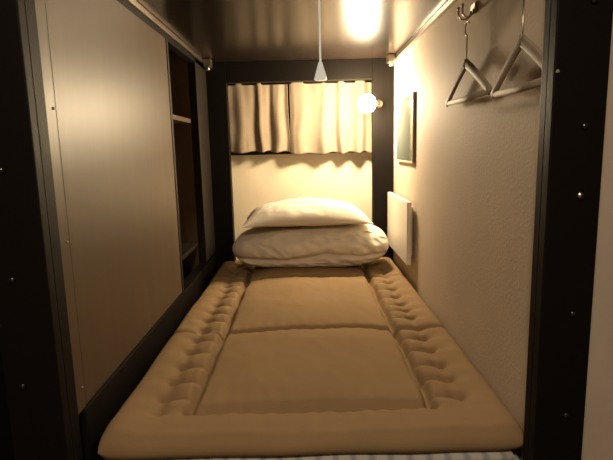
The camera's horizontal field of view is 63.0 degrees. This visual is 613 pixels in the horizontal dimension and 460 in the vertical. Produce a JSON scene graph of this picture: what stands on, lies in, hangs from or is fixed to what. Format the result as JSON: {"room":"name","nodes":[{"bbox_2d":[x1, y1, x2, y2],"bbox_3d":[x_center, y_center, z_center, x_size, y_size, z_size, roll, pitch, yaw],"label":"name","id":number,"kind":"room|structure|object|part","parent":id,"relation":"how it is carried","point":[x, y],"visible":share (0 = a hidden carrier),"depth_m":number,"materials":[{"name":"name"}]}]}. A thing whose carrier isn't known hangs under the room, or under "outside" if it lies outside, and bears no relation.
{"room":"capsule hotel pod","nodes":[
{"label":"capsule hotel pod","id":0,"kind":"room"},
{"bbox_2d":[0,348,14,459],"bbox_3d":[-0.935,-0.007,2.194,0.070,1.810,2.220,-1,9,0],"label":"wall","id":1,"kind":"structure","parent":0,"point":[6,443],"depth_m":1.47,"materials":[{"name":"black wood"}]},
{"bbox_2d":[169,54,199,279],"bbox_3d":[-0.754,-0.178,2.441,0.299,1.399,0.598,-1,9,0],"label":"niche shelf","id":2,"kind":"object","parent":1,"relation":"attached to","point":[179,80],"visible":0.12,"depth_m":2.69,"materials":[{"name":"brown laminate"}]},
{"bbox_2d":[136,0,447,61],"bbox_3d":[-0.206,-0.879,2.054,1.430,0.080,2.220,-1,9,0],"label":"ceiling","id":3,"kind":"structure","parent":0,"point":[215,30],"depth_m":2.07,"materials":[{"name":"paint"}]},
{"bbox_2d":[314,0,326,80],"bbox_3d":[0.040,-0.608,1.522,0.043,0.294,0.043,-1,9,0],"label":"pull cord","id":4,"kind":"object","parent":3,"relation":"hanging from","point":[320,75],"visible":1,"depth_m":1.53,"materials":[{"name":"white plastic"}]},
{"bbox_3d":[0.040,-0.628,1.519,0.006,0.230,0.005,-1,9,0],"label":"cord","id":5,"kind":"part","parent":4,"relation":"part of","materials":[{"name":"white fabric"}]},
{"bbox_3d":[0.043,-0.491,1.541,0.041,0.056,0.041,-1,9,0],"label":"cord pull","id":6,"kind":"part","parent":4,"relation":"part of","materials":[{"name":"white plastic"}]},
{"bbox_2d":[231,152,371,259],"bbox_3d":[-0.215,-0.211,3.329,1.480,1.810,0.080,-1,9,0],"label":"wall","id":7,"kind":"structure","parent":0,"point":[257,180],"depth_m":3.27,"materials":[{"name":"beige paint"}]},
{"bbox_2d":[231,149,352,154],"bbox_3d":[-0.012,-0.506,3.217,1.000,0.030,0.044,-1,9,0],"label":"frame","id":8,"kind":"object","parent":7,"relation":"attached to","point":[251,152],"visible":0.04,"depth_m":3.20,"materials":[{"name":"black wood"}]},
{"bbox_2d":[228,80,371,154],"bbox_3d":[-0.017,-0.687,3.094,1.040,0.444,0.052,-1,9,0],"label":"curtain","id":9,"kind":"object","parent":7,"relation":"hanging from","point":[326,117],"visible":0.88,"depth_m":3.10,"materials":[{"name":"fabric"}]},
{"bbox_3d":[-0.022,-0.902,3.064,1.040,0.013,0.014,-1,9,0],"label":"rod","id":10,"kind":"part","parent":9,"relation":"part of","materials":[{"name":"black paint"}]},
{"bbox_3d":[-0.023,-0.955,3.144,1.000,0.030,0.044,-1,9,0],"label":"window","id":11,"kind":"structure","parent":7,"relation":"in","visible":0},
{"bbox_2d":[287,84,290,148],"bbox_3d":[-0.018,-0.732,3.189,0.940,0.425,0.008,-1,9,0],"label":"window","id":12,"kind":"structure","parent":11,"relation":"attached to","point":[287,84],"depth_m":3.18,"materials":[{"name":"black"}]},
{"bbox_2d":[393,0,544,459],"bbox_3d":[0.564,-0.050,2.233,0.070,1.810,2.300,-1,9,0],"label":"wall","id":13,"kind":"structure","parent":0,"point":[470,185],"depth_m":1.54,"materials":[{"name":"white paint"}]},
{"bbox_2d":[387,192,412,264],"bbox_3d":[0.509,-0.027,2.734,0.039,0.315,0.580,-1,9,0],"label":"table","id":14,"kind":"object","parent":13,"relation":"attached to","point":[400,210],"visible":0.94,"depth_m":2.61,"materials":[{"name":"beige plastic"}]},
{"bbox_3d":[0.521,-0.030,2.733,0.014,0.250,0.480,-1,9,0],"label":"wall plate","id":15,"kind":"part","parent":14,"relation":"part of","materials":[{"name":"beige plastic"}]},
{"bbox_2d":[396,92,415,162],"bbox_3d":[0.509,-0.519,2.582,0.014,0.335,0.420,-1,9,0],"label":"wall mirror","id":16,"kind":"object","parent":13,"relation":"attached to","point":[406,105],"visible":1,"depth_m":2.52,"materials":[{"name":"silver"}]},
{"bbox_3d":[0.504,-0.552,2.784,0.004,0.335,0.010,-1,9,0],"label":"frame","id":17,"kind":"part","parent":16,"relation":"part of","materials":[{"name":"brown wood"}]},
{"bbox_3d":[0.505,-0.519,2.582,0.004,0.313,0.398,-1,9,0],"label":"pane","id":18,"kind":"part","parent":16,"relation":"part of","materials":[{"name":"white mirror"}]},
{"bbox_3d":[0.501,-0.679,2.556,0.004,0.010,0.399,-1,9,0],"label":"frame","id":19,"kind":"part","parent":16,"relation":"part of","materials":[{"name":"wood"}]},
{"bbox_3d":[0.505,-0.486,2.380,0.004,0.335,0.010,-1,9,0],"label":"frame","id":20,"kind":"part","parent":16,"relation":"part of","materials":[{"name":"brown wood"}]},
{"bbox_2d":[457,2,476,20],"bbox_3d":[0.490,-0.668,1.529,0.047,0.044,0.050,-1,9,0],"label":"wall hook","id":21,"kind":"object","parent":13,"relation":"attached to","point":[473,6],"visible":1,"depth_m":1.52,"materials":[{"name":"silver metal"}]},
{"bbox_2d":[445,21,491,106],"bbox_3d":[0.492,-0.517,1.539,0.014,0.240,0.423,-1,9,0],"label":"clothes hanger","id":22,"kind":"object","parent":21,"relation":"hanging from","point":[469,66],"visible":1,"depth_m":1.51,"materials":[{"name":"grey wood"}]},
{"bbox_3d":[0.493,-0.478,1.650,0.012,0.126,0.216,-1,9,0],"label":"shoulder arm","id":23,"kind":"part","parent":22,"relation":"part of","materials":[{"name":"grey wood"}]},
{"bbox_3d":[0.494,-0.445,1.446,0.012,0.126,0.216,-1,9,0],"label":"shoulder arm","id":24,"kind":"part","parent":22,"relation":"part of","materials":[{"name":"grey wood"}]},
{"bbox_3d":[0.510,-0.673,1.528,0.005,0.034,0.044,-1,9,0],"label":"plate","id":25,"kind":"part","parent":21,"relation":"part of","materials":[{"name":"silver metal"}]},
{"bbox_2d":[581,20,612,459],"bbox_3d":[1.405,-0.202,1.118,1.580,2.430,0.060,-1,9,0],"label":"wall","id":26,"kind":"structure","parent":0,"point":[597,444],"depth_m":1.16,"materials":[{"name":"paint"}]},
{"bbox_3d":[0.027,1.085,1.140,4.400,0.050,5.100,-1,9,0],"label":"floor","id":27,"kind":"structure","parent":0,"visible":0},
{"bbox_2d":[0,0,612,459],"bbox_3d":[-0.031,-0.025,2.166,1.280,1.810,2.236,-1,9,0],"label":"frame","id":28,"kind":"object","parent":27,"relation":"on","point":[36,351],"visible":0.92,"depth_m":1.08,"materials":[{"name":"black paint"}]},
{"bbox_3d":[-0.606,0.167,1.083,0.120,1.810,0.028,-1,9,0],"label":"post","id":29,"kind":"part","parent":28,"relation":"part of","materials":[{"name":"black metal"}]},
{"bbox_2d":[35,0,183,414],"bbox_3d":[-0.580,-0.171,1.625,0.049,1.070,1.062,-1,9,0],"label":"panel","id":30,"kind":"object","parent":28,"relation":"attached to","point":[106,71],"visible":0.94,"depth_m":1.42,"materials":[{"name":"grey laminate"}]},
{"bbox_3d":[-0.583,-0.255,2.138,0.047,1.070,0.023,-1,9,0],"label":"trim","id":31,"kind":"part","parent":30,"relation":"part of","materials":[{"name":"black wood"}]},
{"bbox_3d":[-0.564,0.428,2.160,0.052,0.285,1.870,-1,9,0],"label":"rail","id":32,"kind":"part","parent":28,"relation":"part of","materials":[{"name":"black paint"}]},
{"bbox_3d":[-0.600,-0.790,1.961,0.040,0.045,1.870,-1,9,0],"label":"rail","id":33,"kind":"part","parent":28,"relation":"part of","materials":[{"name":"black metal"}]},
{"bbox_3d":[-0.588,-0.315,2.875,0.040,1.280,0.340,-1,9,0],"label":"post","id":34,"kind":"part","parent":28,"relation":"part of","materials":[{"name":"black wood"}]},
{"bbox_3d":[-0.511,-0.339,3.013,0.115,1.280,0.060,-1,9,0],"label":"post","id":35,"kind":"part","parent":28,"relation":"part of","materials":[{"name":"black metal"}]},
{"bbox_2d":[103,449,519,459],"bbox_3d":[0.001,0.454,2.228,1.036,0.127,2.093,-1,9,0],"label":"mattress","id":36,"kind":"object","parent":28,"relation":"on","point":[491,454],"visible":0.02,"depth_m":1.22,"materials":[{"name":"white fabric"}]},
{"bbox_2d":[98,257,523,459],"bbox_3d":[0.009,0.348,2.169,1.060,0.097,1.975,-1,9,0],"label":"mattress","id":37,"kind":"object","parent":36,"relation":"on","point":[273,361],"visible":0.89,"depth_m":1.46,"materials":[{"name":"beige fabric"}]},
{"bbox_2d":[232,224,388,267],"bbox_3d":[0.022,0.080,2.846,0.871,0.245,0.383,-1,9,0],"label":"duvet","id":38,"kind":"object","parent":37,"relation":"on","point":[344,245],"visible":0.89,"depth_m":2.70,"materials":[{"name":"beige fabric"}]},
{"bbox_2d":[242,197,372,227],"bbox_3d":[-0.003,-0.105,2.810,0.700,0.148,0.380,-2,9,-2],"label":"pillow","id":39,"kind":"object","parent":38,"relation":"on","point":[310,211],"visible":1,"depth_m":2.65,"materials":[{"name":"beige fabric"}]},
{"bbox_2d":[358,94,382,112],"bbox_3d":[0.360,-0.721,2.860,0.104,0.104,0.188,3,10,27],"label":"wall lamp","id":40,"kind":"object","parent":28,"relation":"attached to","point":[367,103],"visible":1,"depth_m":2.79,"materials":[{"name":"white glass"}]},
{"bbox_3d":[0.458,-0.363,3.013,0.123,1.280,0.060,-1,9,0],"label":"post","id":41,"kind":"part","parent":28,"relation":"part of","materials":[{"name":"black paint"}]},
{"bbox_3d":[0.558,0.138,1.083,0.110,1.810,0.028,-1,9,0],"label":"post","id":42,"kind":"part","parent":28,"relation":"part of","materials":[{"name":"black metal"}]},
{"bbox_3d":[0.491,-0.610,1.143,0.047,0.044,0.050,-1,9,0],"label":"wall hook","id":43,"kind":"object","parent":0,"visible":0},
{"bbox_2d":[491,0,559,98],"bbox_3d":[0.496,-0.445,1.150,0.014,0.250,0.355,-1,9,0],"label":"clothes hanger","id":44,"kind":"object","parent":43,"relation":"hanging from","point":[524,43],"visible":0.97,"depth_m":1.15,"materials":[{"name":"grey wood"}]},
{"bbox_3d":[0.497,-0.399,1.245,0.012,0.125,0.183,-1,9,0],"label":"shoulder arm","id":45,"kind":"part","parent":44,"relation":"part of","materials":[{"name":"grey wood"}]},
{"bbox_3d":[0.498,-0.371,1.075,0.012,0.125,0.183,-1,9,0],"label":"shoulder arm","id":46,"kind":"part","parent":44,"relation":"part of","materials":[{"name":"grey wood"}]}
]}

